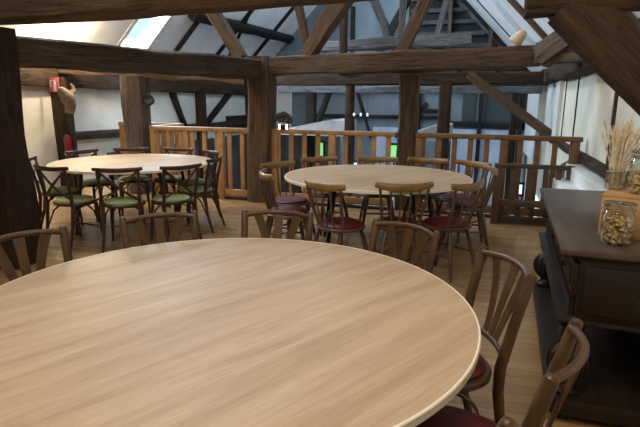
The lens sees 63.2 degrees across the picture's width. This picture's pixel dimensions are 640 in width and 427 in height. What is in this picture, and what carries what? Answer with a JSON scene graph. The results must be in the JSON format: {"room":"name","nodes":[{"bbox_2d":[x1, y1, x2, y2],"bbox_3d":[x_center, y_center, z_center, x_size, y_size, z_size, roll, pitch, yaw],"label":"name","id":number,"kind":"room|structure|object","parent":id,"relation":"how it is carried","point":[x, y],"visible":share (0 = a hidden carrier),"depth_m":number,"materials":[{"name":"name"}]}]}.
{"room":"restaurant dining room","nodes":[
{"label":"restaurant dining room","id":0,"kind":"room"},
{"bbox_2d":[20,68,247,196],"bbox_3d":[-4.367,-0.473,8.284,0.514,4.150,16.900,4,13,17],"label":"wall","id":1,"kind":"structure","parent":0,"point":[96,117],"depth_m":9.50,"materials":[{"name":"paint"}]},
{"bbox_2d":[48,77,58,91],"bbox_3d":[-4.119,-1.993,8.057,0.190,0.220,0.016,4,13,17],"label":"sign","id":2,"kind":"object","parent":1,"relation":"attached to","point":[53,81],"visible":1,"depth_m":8.05,"materials":[{"name":"red plastic"}]},
{"bbox_2d":[60,130,74,159],"bbox_3d":[-4.052,-1.069,8.356,0.250,0.550,0.113,4,13,17],"label":"fire extinguisher","id":3,"kind":"object","parent":1,"relation":"attached to","point":[65,146],"visible":0.62,"depth_m":8.32,"materials":[{"name":"red paint"}]},
{"bbox_2d":[58,84,76,114],"bbox_3d":[-3.954,-1.796,8.167,0.211,0.484,0.295,0,12,-2],"label":"wall lamp","id":4,"kind":"object","parent":1,"relation":"attached to","point":[67,97],"visible":1,"depth_m":8.12,"materials":[{"name":"beige"}]},
{"bbox_2d":[0,5,316,57],"bbox_3d":[-2.685,-4.219,6.947,4.291,4.494,17.300,4,13,17],"label":"ceiling","id":5,"kind":"structure","parent":0,"point":[261,32],"depth_m":11.32,"materials":[{"name":"white paint"}]},
{"bbox_2d":[79,22,88,35],"bbox_3d":[-3.598,-2.938,7.885,0.140,0.470,0.140,4,13,17],"label":"globe lamp","id":6,"kind":"object","parent":5,"relation":"hanging from","point":[83,31],"visible":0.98,"depth_m":7.88,"materials":[{"name":"white glass"}]},
{"bbox_2d":[117,16,172,47],"bbox_3d":[-3.077,-3.656,9.493,1.326,1.377,0.940,4,13,17],"label":"window","id":7,"kind":"structure","parent":5,"relation":"attached to","point":[158,25],"depth_m":9.93,"materials":[{"name":"white glass"}]},
{"bbox_2d":[0,0,372,24],"bbox_3d":[-1.917,-1.780,4.241,6.662,0.406,0.350,3,12,17],"label":"tie beam","id":8,"kind":"structure","parent":5,"relation":"attached to","point":[12,12],"depth_m":4.06,"materials":[{"name":"brown wood"}]},
{"bbox_2d":[320,32,471,52],"bbox_3d":[1.319,-3.241,9.907,3.001,0.265,0.263,3,12,17],"label":"timber beam","id":9,"kind":"structure","parent":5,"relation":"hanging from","point":[423,41],"depth_m":9.77,"materials":[{"name":"grey wood"}]},
{"bbox_2d":[370,0,389,36],"bbox_3d":[1.013,-3.821,9.883,0.660,1.060,0.135,4,13,18],"label":"strut","id":10,"kind":"object","parent":9,"relation":"attached to","point":[376,5],"visible":0.89,"depth_m":9.80,"materials":[{"name":"grey wood"}]},
{"bbox_2d":[398,0,406,36],"bbox_3d":[1.548,-4.072,9.661,0.132,1.600,0.127,4,13,17],"label":"timber post","id":11,"kind":"object","parent":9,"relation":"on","point":[402,3],"visible":0.82,"depth_m":9.69,"materials":[{"name":"grey wood"}]},
{"bbox_2d":[434,0,449,33],"bbox_3d":[2.315,-3.927,9.450,0.431,1.405,0.108,4,13,17],"label":"strut","id":12,"kind":"object","parent":9,"relation":"attached to","point":[444,8],"visible":0.93,"depth_m":9.51,"materials":[{"name":"grey wood"}]},
{"bbox_2d":[0,180,625,426],"bbox_3d":[-1.714,0.744,3.921,7.850,0.220,9.820,4,13,17],"label":"floor","id":13,"kind":"structure","parent":0,"point":[524,374],"depth_m":5.25,"materials":[{"name":"brown wood"}]},
{"bbox_2d":[0,27,41,268],"bbox_3d":[-2.799,-0.555,4.549,0.517,2.058,0.403,4,13,16],"label":"timber post","id":14,"kind":"object","parent":13,"relation":"on","point":[19,206],"visible":0.85,"depth_m":4.48,"materials":[{"name":"brown wood"}]},
{"bbox_2d":[16,36,261,78],"bbox_3d":[-1.976,-1.663,5.679,0.336,0.293,3.700,9,15,34],"label":"timber beam","id":15,"kind":"structure","parent":14,"relation":"attached to","point":[33,52],"depth_m":5.41,"materials":[{"name":"brown wood"}]},
{"bbox_2d":[0,225,72,281],"bbox_3d":[-1.189,0.542,2.321,0.524,0.875,0.412,10,15,37],"label":"bentwood chair","id":16,"kind":"object","parent":13,"relation":"on","point":[18,238],"visible":0.19,"depth_m":2.40,"materials":[{"name":"brown wood"}]},
{"bbox_2d":[29,156,83,231],"bbox_3d":[-2.947,-0.216,5.816,0.502,0.832,0.458,-4,13,-20],"label":"chair","id":17,"kind":"object","parent":13,"relation":"on","point":[53,193],"visible":0.53,"depth_m":5.69,"materials":[{"name":"brown wood"}]},
{"bbox_2d":[46,186,77,193],"bbox_3d":[-2.900,-0.269,5.822,0.370,0.037,0.386,-4,13,-20],"label":"seat cushion","id":18,"kind":"object","parent":17,"relation":"on","point":[63,189],"depth_m":5.75,"materials":[{"name":"green fabric"}]},
{"bbox_2d":[33,164,101,250],"bbox_3d":[-2.518,-0.092,5.270,0.458,0.832,0.502,6,13,22],"label":"chair","id":19,"kind":"object","parent":13,"relation":"on","point":[73,201],"visible":0.98,"depth_m":5.14,"materials":[{"name":"brown wood"}]},
{"bbox_2d":[54,195,94,203],"bbox_3d":[-2.499,-0.152,5.304,0.386,0.037,0.370,6,13,22],"label":"seat cushion","id":20,"kind":"object","parent":19,"relation":"on","point":[77,199],"depth_m":5.20,"materials":[{"name":"green fabric"}]},
{"bbox_2d":[65,149,120,221],"bbox_3d":[-2.809,-0.362,6.495,0.502,0.832,0.458,8,14,31],"label":"chair","id":21,"kind":"object","parent":13,"relation":"on","point":[92,182],"visible":0.53,"depth_m":6.40,"materials":[{"name":"brown wood"}]},
{"bbox_2d":[83,178,112,184],"bbox_3d":[-2.767,-0.407,6.459,0.370,0.037,0.386,8,14,31],"label":"seat cushion","id":22,"kind":"object","parent":21,"relation":"on","point":[92,181],"depth_m":6.34,"materials":[{"name":"green fabric"}]},
{"bbox_2d":[91,167,145,252],"bbox_3d":[-1.966,-0.074,5.209,0.458,0.832,0.502,-2,13,-12],"label":"chair","id":23,"kind":"object","parent":13,"relation":"on","point":[130,201],"visible":0.96,"depth_m":5.05,"materials":[{"name":"brown wood"}]},
{"bbox_2d":[104,196,143,204],"bbox_3d":[-1.976,-0.135,5.245,0.386,0.037,0.370,-2,13,-12],"label":"seat cushion","id":24,"kind":"object","parent":23,"relation":"on","point":[124,200],"depth_m":5.14,"materials":[{"name":"green fabric"}]},
{"bbox_2d":[47,154,212,235],"bbox_3d":[-2.158,-0.233,6.105,1.800,0.754,1.800,1,12,0],"label":"round table","id":25,"kind":"object","parent":13,"relation":"on","point":[150,163],"visible":0.74,"depth_m":5.91,"materials":[{"name":"brown wood"}]},
{"bbox_2d":[113,147,150,215],"bbox_3d":[-2.432,-0.425,6.799,0.458,0.832,0.502,-4,13,-20],"label":"chair","id":26,"kind":"object","parent":13,"relation":"on","point":[143,178],"visible":0.68,"depth_m":6.71,"materials":[{"name":"brown wood"}]},
{"bbox_2d":[118,175,148,180],"bbox_3d":[-2.414,-0.466,6.743,0.386,0.037,0.370,-4,13,-20],"label":"seat cushion","id":27,"kind":"object","parent":26,"relation":"on","point":[142,177],"depth_m":6.66,"materials":[{"name":"green fabric"}]},
{"bbox_2d":[120,75,152,193],"bbox_3d":[-2.838,-1.214,8.104,0.363,1.800,0.346,6,13,16],"label":"timber post","id":28,"kind":"object","parent":13,"relation":"on","point":[136,114],"visible":0.59,"depth_m":7.92,"materials":[{"name":"brown wood"}]},
{"bbox_2d":[143,94,154,105],"bbox_3d":[-2.636,-1.728,7.913,0.234,0.170,0.150,-1,12,-6],"label":"spotlight","id":29,"kind":"object","parent":28,"relation":"attached to","point":[148,99],"visible":0.95,"depth_m":7.87,"materials":[{"name":"metal"}]},
{"bbox_2d":[58,69,247,84],"bbox_3d":[-2.590,-2.151,7.917,3.233,0.387,0.267,4,13,16],"label":"timber beam","id":30,"kind":"structure","parent":28,"relation":"on","point":[198,79],"depth_m":7.71,"materials":[{"name":"brown wood"}]},
{"bbox_2d":[118,122,178,175],"bbox_3d":[-2.962,-1.050,9.119,1.220,1.075,0.090,4,13,17],"label":"wooden railing","id":31,"kind":"object","parent":13,"relation":"on","point":[123,144],"visible":0.16,"depth_m":9.13,"materials":[{"name":"brown wood"}]},
{"bbox_2d":[119,210,199,248],"bbox_3d":[-0.761,0.466,2.683,0.412,0.875,0.524,-6,14,-27],"label":"bentwood chair","id":32,"kind":"object","parent":13,"relation":"on","point":[137,221],"visible":0.23,"depth_m":2.80,"materials":[{"name":"brown wood"}]},
{"bbox_2d":[151,123,183,185],"bbox_3d":[-2.464,-0.919,8.541,0.090,1.075,0.800,4,13,17],"label":"wooden railing","id":33,"kind":"object","parent":13,"relation":"on","point":[177,124],"visible":0.09,"depth_m":8.53,"materials":[{"name":"brown wood"}]},
{"bbox_2d":[152,147,193,211],"bbox_3d":[-1.944,-0.425,6.819,0.458,0.832,0.502,4,13,16],"label":"chair","id":34,"kind":"object","parent":13,"relation":"on","point":[168,180],"visible":0.56,"depth_m":6.76,"materials":[{"name":"brown wood"}]},
{"bbox_2d":[154,175,181,180],"bbox_3d":[-1.957,-0.466,6.762,0.386,0.037,0.370,4,13,16],"label":"seat cushion","id":35,"kind":"object","parent":34,"relation":"on","point":[167,178],"depth_m":6.67,"materials":[{"name":"green fabric"}]},
{"bbox_2d":[150,163,201,242],"bbox_3d":[-1.517,-0.112,5.400,0.458,0.832,0.502,-10,16,-41],"label":"chair","id":36,"kind":"object","parent":13,"relation":"on","point":[162,200],"visible":0.94,"depth_m":5.27,"materials":[{"name":"brown wood"}]},
{"bbox_2d":[152,193,189,201],"bbox_3d":[-1.550,-0.170,5.425,0.386,0.037,0.370,-10,16,-41],"label":"seat cushion","id":37,"kind":"object","parent":36,"relation":"on","point":[175,197],"depth_m":5.33,"materials":[{"name":"green fabric"}]},
{"bbox_2d":[149,126,246,200],"bbox_3d":[-1.822,-0.764,7.858,1.640,1.075,0.090,4,13,17],"label":"wooden railing","id":38,"kind":"object","parent":13,"relation":"on","point":[186,137],"visible":0.58,"depth_m":7.76,"materials":[{"name":"brown wood"}]},
{"bbox_2d":[176,149,219,220],"bbox_3d":[-1.550,-0.365,6.560,0.502,0.832,0.458,-9,15,-37],"label":"chair","id":39,"kind":"object","parent":13,"relation":"on","point":[191,181],"visible":0.61,"depth_m":6.51,"materials":[{"name":"brown wood"}]},
{"bbox_2d":[179,178,207,184],"bbox_3d":[-1.589,-0.409,6.519,0.370,0.037,0.386,-9,15,-37],"label":"seat cushion","id":40,"kind":"object","parent":39,"relation":"on","point":[191,181],"depth_m":6.40,"materials":[{"name":"green fabric"}]},
{"bbox_2d":[176,155,224,232],"bbox_3d":[-1.381,-0.233,5.963,0.502,0.832,0.458,3,12,10],"label":"chair","id":41,"kind":"object","parent":13,"relation":"on","point":[204,190],"visible":0.8,"depth_m":5.83,"materials":[{"name":"brown wood"}]},
{"bbox_2d":[179,185,211,192],"bbox_3d":[-1.429,-0.286,5.960,0.370,0.037,0.386,3,12,10],"label":"seat cushion","id":42,"kind":"object","parent":41,"relation":"on","point":[201,189],"depth_m":5.84,"materials":[{"name":"green fabric"}]},
{"bbox_2d":[0,238,480,426],"bbox_3d":[-0.361,0.689,1.958,1.800,0.754,1.800,1,12,0],"label":"round table","id":43,"kind":"object","parent":13,"relation":"on","point":[221,332],"visible":1,"depth_m":1.60,"materials":[{"name":"brown wood"}]},
{"bbox_2d":[247,56,276,202],"bbox_3d":[-0.840,-1.192,7.505,0.382,2.050,0.387,5,13,16],"label":"timber post","id":44,"kind":"object","parent":13,"relation":"on","point":[262,92],"visible":0.7,"depth_m":7.34,"materials":[{"name":"brown wood"}]},
{"bbox_2d":[241,209,313,240],"bbox_3d":[-0.263,0.453,2.766,0.412,0.875,0.524,2,12,6],"label":"bentwood chair","id":45,"kind":"object","parent":13,"relation":"on","point":[278,214],"visible":0.24,"depth_m":2.90,"materials":[{"name":"brown wood"}]},
{"bbox_2d":[259,168,308,240],"bbox_3d":[-0.323,0.010,4.892,0.485,0.830,0.489,-3,13,-14],"label":"chair","id":46,"kind":"object","parent":13,"relation":"on","point":[264,177],"visible":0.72,"depth_m":4.81,"materials":[{"name":"brown wood"}]},
{"bbox_2d":[259,160,315,236],"bbox_3d":[-0.333,-0.113,5.456,0.489,0.830,0.485,-12,17,-44],"label":"chair","id":47,"kind":"object","parent":13,"relation":"on","point":[288,200],"visible":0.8,"depth_m":5.46,"materials":[{"name":"brown wood"}]},
{"bbox_2d":[300,156,348,235],"bbox_3d":[0.069,-0.219,5.957,0.489,0.830,0.485,-6,14,-29],"label":"chair","id":48,"kind":"object","parent":13,"relation":"on","point":[326,159],"visible":0.48,"depth_m":5.92,"materials":[{"name":"brown wood"}]},
{"bbox_2d":[271,129,396,209],"bbox_3d":[0.157,-0.617,7.267,1.780,1.075,0.090,4,13,17],"label":"wooden railing","id":49,"kind":"object","parent":13,"relation":"on","point":[374,203],"visible":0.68,"depth_m":7.22,"materials":[{"name":"brown wood"}]},
{"bbox_2d":[274,111,292,128],"bbox_3d":[-0.512,-1.315,7.330,0.268,0.251,0.242,4,13,17],"label":"potted plant","id":50,"kind":"object","parent":49,"relation":"on","point":[282,117],"visible":1,"depth_m":7.26,"materials":[{"name":"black plant"}]},
{"bbox_2d":[304,178,367,250],"bbox_3d":[0.153,0.119,4.413,0.485,0.830,0.489,-10,16,-41],"label":"chair","id":51,"kind":"object","parent":13,"relation":"on","point":[340,225],"visible":0.87,"depth_m":4.26,"materials":[{"name":"brown wood"}]},
{"bbox_2d":[356,157,397,233],"bbox_3d":[0.662,-0.219,5.985,0.489,0.830,0.485,1,12,0],"label":"chair","id":52,"kind":"object","parent":13,"relation":"on","point":[363,211],"visible":0.47,"depth_m":6.07,"materials":[{"name":"brown wood"}]},
{"bbox_2d":[285,164,472,265],"bbox_3d":[0.552,-0.001,5.157,1.800,0.754,1.800,1,12,0],"label":"round table","id":53,"kind":"object","parent":13,"relation":"on","point":[359,178],"visible":0.86,"depth_m":4.99,"materials":[{"name":"brown wood"}]},
{"bbox_2d":[371,182,433,269],"bbox_3d":[0.664,0.114,4.459,0.489,0.830,0.485,-1,12,-6],"label":"chair","id":54,"kind":"object","parent":13,"relation":"on","point":[402,188],"visible":0.64,"depth_m":4.25,"materials":[{"name":"brown wood"}]},
{"bbox_2d":[368,218,440,273],"bbox_3d":[0.271,0.507,2.539,0.524,0.875,0.412,-11,17,-43],"label":"bentwood chair","id":55,"kind":"object","parent":13,"relation":"on","point":[426,234],"visible":0.21,"depth_m":2.61,"materials":[{"name":"brown wood"}]},
{"bbox_2d":[394,74,420,210],"bbox_3d":[1.185,-0.945,7.043,0.284,1.800,0.273,4,13,17],"label":"timber post","id":56,"kind":"object","parent":13,"relation":"on","point":[409,85],"visible":0.64,"depth_m":6.87,"materials":[{"name":"brown wood"}]},
{"bbox_2d":[269,45,540,75],"bbox_3d":[0.990,-1.961,6.712,3.461,0.307,0.317,3,13,18],"label":"tie beam","id":57,"kind":"structure","parent":56,"relation":"on","point":[406,61],"depth_m":6.56,"materials":[{"name":"brown wood"}]},
{"bbox_2d":[294,6,309,53],"bbox_3d":[-0.286,-2.785,7.090,0.410,1.275,0.132,4,13,17],"label":"strut","id":58,"kind":"object","parent":57,"relation":"on","point":[299,10],"visible":0.58,"depth_m":7.07,"materials":[{"name":"brown wood"}]},
{"bbox_3d":[-0.463,-3.484,6.863,4.700,0.287,0.290,4,13,17],"label":"beam","id":59,"kind":"structure","parent":58,"relation":"on","visible":0},
{"bbox_2d":[206,13,247,57],"bbox_3d":[-1.506,-2.839,7.333,0.968,1.362,0.204,4,13,17],"label":"strut","id":60,"kind":"object","parent":59,"relation":"attached to","point":[221,25],"visible":0.7,"depth_m":7.26,"materials":[{"name":"brown wood"}]},
{"bbox_2d":[301,2,353,55],"bbox_3d":[0.271,-2.722,6.803,1.049,1.348,0.242,4,13,17],"label":"strut","id":61,"kind":"object","parent":57,"relation":"on","point":[332,15],"visible":0.88,"depth_m":6.84,"materials":[{"name":"brown wood"}]},
{"bbox_2d":[396,0,432,49],"bbox_3d":[1.310,-2.640,6.486,0.690,1.312,0.176,4,13,17],"label":"strut","id":62,"kind":"object","parent":57,"relation":"on","point":[422,7],"visible":0.84,"depth_m":6.51,"materials":[{"name":"brown wood"}]},
{"bbox_2d":[509,29,526,45],"bbox_3d":[2.364,-2.087,6.223,0.197,0.221,0.170,4,13,17],"label":"lamp","id":63,"kind":"object","parent":57,"relation":"on","point":[517,38],"visible":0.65,"depth_m":6.17,"materials":[{"name":"beige"}]},
{"bbox_2d":[533,31,569,67],"bbox_3d":[2.725,-1.928,5.891,0.299,0.523,0.593,-10,16,-41],"label":"block","id":64,"kind":"object","parent":57,"relation":"attached to","point":[553,45],"visible":0.5,"depth_m":5.87,"materials":[{"name":"brown wood"}]},
{"bbox_2d":[399,157,449,232],"bbox_3d":[1.177,-0.204,5.937,0.489,0.830,0.485,6,13,23],"label":"chair","id":65,"kind":"object","parent":13,"relation":"on","point":[418,160],"visible":0.5,"depth_m":5.98,"materials":[{"name":"brown wood"}]},
{"bbox_2d":[419,178,484,281],"bbox_3d":[1.109,0.112,4.486,0.489,0.830,0.485,-11,17,-42],"label":"chair","id":66,"kind":"object","parent":13,"relation":"on","point":[449,224],"visible":0.93,"depth_m":4.33,"materials":[{"name":"brown wood"}]},
{"bbox_2d":[435,159,491,242],"bbox_3d":[1.539,-0.150,5.702,0.485,0.830,0.489,-8,15,-34],"label":"chair","id":67,"kind":"object","parent":13,"relation":"on","point":[446,197],"visible":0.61,"depth_m":5.71,"materials":[{"name":"brown wood"}]},
{"bbox_2d":[442,164,497,249],"bbox_3d":[1.528,-0.064,5.308,0.485,0.830,0.489,2,12,8],"label":"chair","id":68,"kind":"object","parent":13,"relation":"on","point":[482,205],"visible":0.8,"depth_m":5.18,"materials":[{"name":"brown wood"}]},
{"bbox_2d":[456,245,536,422],"bbox_3d":[0.517,0.607,2.094,0.524,0.875,0.412,-1,12,-9],"label":"bentwood chair","id":69,"kind":"object","parent":13,"relation":"on","point":[517,304],"visible":0.61,"depth_m":2.00,"materials":[{"name":"brown wood"}]},
{"bbox_2d":[468,355,485,380],"bbox_3d":[0.462,0.565,2.076,0.368,0.036,0.368,-1,12,-9],"label":"seat cushion","id":70,"kind":"object","parent":69,"relation":"on","point":[479,373],"depth_m":1.96,"materials":[{"name":"red fabric"}]},
{"bbox_2d":[415,133,582,217],"bbox_3d":[2.207,-0.465,6.654,1.990,1.075,0.090,4,13,17],"label":"wooden railing","id":71,"kind":"object","parent":13,"relation":"on","point":[575,142],"visible":0.57,"depth_m":6.58,"materials":[{"name":"brown wood"}]},
{"bbox_2d":[415,318,589,426],"bbox_3d":[0.448,0.730,1.527,0.524,0.875,0.412,9,15,33],"label":"bentwood chair","id":72,"kind":"object","parent":13,"relation":"on","point":[557,372],"visible":0.84,"depth_m":1.39,"materials":[{"name":"brown wood"}]},
{"bbox_2d":[415,405,496,426],"bbox_3d":[0.402,0.680,1.548,0.368,0.036,0.368,9,15,33],"label":"seat cushion","id":73,"kind":"object","parent":72,"relation":"on","point":[447,416],"depth_m":1.63,"materials":[{"name":"red fabric"}]},
{"bbox_2d":[496,416,517,426],"bbox_3d":[0.096,0.802,1.182,0.412,0.875,0.524,-7,14,-30],"label":"bentwood chair","id":74,"kind":"object","parent":13,"relation":"on","point":[505,421],"visible":1,"depth_m":1.00,"materials":[{"name":"brown wood"}]},
{"bbox_2d":[490,163,574,225],"bbox_3d":[2.525,-0.214,6.223,0.880,0.745,0.080,4,13,17],"label":"barrier","id":75,"kind":"object","parent":13,"relation":"on","point":[511,202],"visible":0.74,"depth_m":6.24,"materials":[{"name":"brown wood"}]},
{"bbox_2d":[533,188,639,426],"bbox_3d":[1.631,0.419,3.041,0.636,0.850,1.743,5,13,19],"label":"sideboard","id":76,"kind":"object","parent":13,"relation":"on","point":[586,279],"visible":0.79,"depth_m":2.45,"materials":[{"name":"brown wood"}]},
{"bbox_2d":[533,283,639,426],"bbox_3d":[1.629,0.746,3.111,0.595,0.080,1.700,5,13,19],"label":"shelf","id":77,"kind":"object","parent":76,"relation":"attached to","point":[609,392],"depth_m":2.64,"materials":[{"name":"brown wood"}]},
{"bbox_2d":[599,200,637,246],"bbox_3d":[1.333,0.043,2.320,0.146,0.186,0.136,1,12,0],"label":"glass jar","id":78,"kind":"object","parent":76,"relation":"on","point":[617,235],"visible":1,"depth_m":2.30,"materials":[{"name":"clear glass"}]},
{"bbox_2d":[598,185,639,239],"bbox_3d":[1.625,-0.002,2.503,0.440,0.199,0.400,9,15,35],"label":"wooden crate","id":79,"kind":"object","parent":76,"relation":"on","point":[609,194],"visible":0.46,"depth_m":2.42,"materials":[{"name":"brown wood"}]},
{"bbox_2d":[604,170,625,189],"bbox_3d":[1.454,-0.164,2.568,0.085,0.088,0.085,1,12,0],"label":"glass vase","id":80,"kind":"object","parent":79,"relation":"on","point":[608,171],"visible":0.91,"depth_m":2.54,"materials":[{"name":"white"}]},
{"bbox_2d":[601,117,639,188],"bbox_3d":[1.614,-0.297,2.550,0.441,0.350,0.242,1,12,0],"label":"dried grasses","id":81,"kind":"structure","parent":80,"relation":"in","point":[613,181],"depth_m":2.54,"materials":[{"name":"plant"}]},
{"bbox_2d":[619,171,634,185],"bbox_3d":[1.558,-0.174,2.641,0.077,0.078,0.072,1,12,0],"label":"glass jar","id":82,"kind":"object","parent":79,"relation":"on","point":[627,174],"visible":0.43,"depth_m":2.62,"materials":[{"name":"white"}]},
{"bbox_2d":[627,150,639,193],"bbox_3d":[1.501,-0.189,2.419,0.110,0.201,0.110,-9,16,-38],"label":"glass jar","id":83,"kind":"object","parent":79,"relation":"on","point":[635,181],"visible":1,"depth_m":2.42,"materials":[{"name":"white"}]},
{"bbox_2d":[275,0,527,204],"bbox_3d":[1.829,-3.860,14.631,8.250,8.171,0.431,4,13,17],"label":"wall","id":84,"kind":"structure","parent":0,"point":[470,113],"depth_m":14.44,"materials":[{"name":"paint"}]},
{"bbox_2d":[320,141,324,156],"bbox_3d":[-0.002,-1.932,15.618,0.340,0.510,0.080,4,13,17],"label":"window","id":85,"kind":"structure","parent":84,"relation":"in","point":[322,143],"depth_m":15.57,"materials":[{"name":"green glass"}]},
{"bbox_2d":[391,143,396,156],"bbox_3d":[2.091,-1.801,14.987,0.360,0.460,0.080,4,13,17],"label":"window","id":86,"kind":"structure","parent":84,"relation":"in","point":[393,145],"depth_m":14.96,"materials":[{"name":"green glass"}]},
{"bbox_2d":[519,182,524,196],"bbox_3d":[5.347,-0.669,14.205,0.430,0.380,0.080,4,13,17],"label":"window","id":87,"kind":"structure","parent":84,"relation":"in","point":[522,184],"depth_m":14.14,"materials":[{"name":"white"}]},
{"bbox_2d":[460,0,639,71],"bbox_3d":[1.416,-3.914,5.722,4.291,4.494,17.300,4,13,17],"label":"ceiling","id":88,"kind":"structure","parent":0,"point":[505,17],"depth_m":10.17,"materials":[{"name":"white paint"}]},
{"bbox_2d":[523,18,639,217],"bbox_3d":[3.066,0.079,6.062,0.431,4.150,16.900,4,13,17],"label":"wall","id":89,"kind":"structure","parent":0,"point":[574,101],"depth_m":6.81,"materials":[{"name":"paint"}]},
{"bbox_2d":[533,42,583,64],"bbox_3d":[2.820,-1.825,5.888,0.326,0.258,0.664,-8,15,-35],"label":"wall plate","id":90,"kind":"object","parent":89,"relation":"attached to","point":[568,56],"visible":0.36,"depth_m":5.78,"materials":[{"name":"brown wood"}]},
{"bbox_2d":[552,178,578,189],"bbox_3d":[2.513,0.106,5.145,0.160,0.580,2.450,4,13,17],"label":"trim","id":91,"kind":"structure","parent":89,"relation":"attached to","point":[560,184],"depth_m":5.82,"materials":[{"name":"white paint"}]},
{"bbox_2d":[523,0,639,19],"bbox_3d":[1.675,-1.268,2.857,1.010,0.316,0.286,3,13,17],"label":"beam","id":92,"kind":"structure","parent":89,"relation":"attached to","point":[533,9],"depth_m":2.87,"materials":[{"name":"brown wood"}]},
{"bbox_2d":[548,0,639,115],"bbox_3d":[1.719,-0.854,2.909,0.855,0.845,0.216,4,13,16],"label":"brace","id":93,"kind":"object","parent":92,"relation":"attached to","point":[604,38],"visible":0.95,"depth_m":2.84,"materials":[{"name":"brown wood"}]},
{"bbox_2d":[565,163,608,190],"bbox_3d":[2.385,0.249,4.119,0.200,0.735,5.000,4,13,17],"label":"trim","id":94,"kind":"structure","parent":89,"relation":"attached to","point":[582,177],"depth_m":5.34,"materials":[{"name":"white paint"}]},
{"bbox_3d":[0.182,1.331,10.408,7.850,0.200,10.980,4,13,17],"label":"floor","id":95,"kind":"structure","parent":0,"visible":0},
{"bbox_2d":[306,90,316,193],"bbox_3d":[-0.213,-1.036,12.256,0.217,3.630,0.222,4,13,17],"label":"timber post","id":96,"kind":"object","parent":95,"relation":"on","point":[311,97],"visible":0.32,"depth_m":11.92,"materials":[{"name":"brown wood"}]},
{"bbox_2d":[315,93,331,122],"bbox_3d":[0.041,-2.323,11.903,0.472,0.942,0.131,4,13,18],"label":"brace","id":97,"kind":"object","parent":96,"relation":"attached to","point":[321,112],"visible":0.68,"depth_m":11.82,"materials":[{"name":"brown wood"}]},
{"bbox_2d":[281,118,356,204],"bbox_3d":[-0.112,-0.575,11.578,1.590,3.020,1.000,4,13,17],"label":"canopy","id":98,"kind":"object","parent":95,"relation":"on","point":[336,124],"visible":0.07,"depth_m":10.74,"materials":[{"name":"fabric"}]},
{"bbox_2d":[344,85,354,204],"bbox_3d":[0.568,-0.671,10.381,0.181,3.730,0.210,4,13,17],"label":"timber post","id":99,"kind":"object","parent":95,"relation":"on","point":[349,125],"visible":0.31,"depth_m":10.04,"materials":[{"name":"brown wood"}]},
{"bbox_2d":[418,123,452,202],"bbox_3d":[2.196,-0.389,10.891,0.920,2.990,1.000,4,13,17],"label":"canopy","id":100,"kind":"object","parent":95,"relation":"on","point":[432,129],"visible":0.06,"depth_m":10.15,"materials":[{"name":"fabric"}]},
{"bbox_2d":[435,83,451,210],"bbox_3d":[2.277,-0.543,9.867,0.248,3.730,0.226,4,13,17],"label":"timber post","id":101,"kind":"object","parent":95,"relation":"on","point":[445,89],"visible":0.38,"depth_m":9.50,"materials":[{"name":"brown wood"}]},
{"bbox_2d":[277,71,543,85],"bbox_3d":[1.344,-2.514,9.736,5.250,0.248,0.257,4,13,17],"label":"tie beam","id":102,"kind":"structure","parent":101,"relation":"on","point":[529,77],"depth_m":9.50,"materials":[{"name":"brown wood"}]},
{"bbox_2d":[339,12,347,52],"bbox_3d":[0.442,-3.747,9.651,0.157,2.250,0.156,4,13,17],"label":"timber post","id":103,"kind":"object","parent":102,"relation":"on","point":[343,26],"visible":0.53,"depth_m":9.68,"materials":[{"name":"brown wood"}]},
{"bbox_2d":[465,71,551,135],"bbox_3d":[3.336,-1.933,9.185,1.553,1.179,0.183,4,13,16],"label":"brace","id":104,"kind":"object","parent":102,"relation":"attached to","point":[474,78],"visible":0.9,"depth_m":9.12,"materials":[{"name":"brown wood"}]},
{"bbox_2d":[504,93,519,206],"bbox_3d":[3.989,-0.711,11.008,0.159,3.600,0.182,4,13,17],"label":"timber post","id":105,"kind":"object","parent":95,"relation":"on","point":[515,96],"visible":0.41,"depth_m":10.78,"materials":[{"name":"brown wood"}]},
{"bbox_2d":[277,86,542,93],"bbox_3d":[1.743,-2.689,11.289,5.700,0.163,0.254,4,13,17],"label":"timber beam","id":106,"kind":"structure","parent":105,"relation":"on","point":[280,89],"depth_m":11.22,"materials":[{"name":"dark timber"}]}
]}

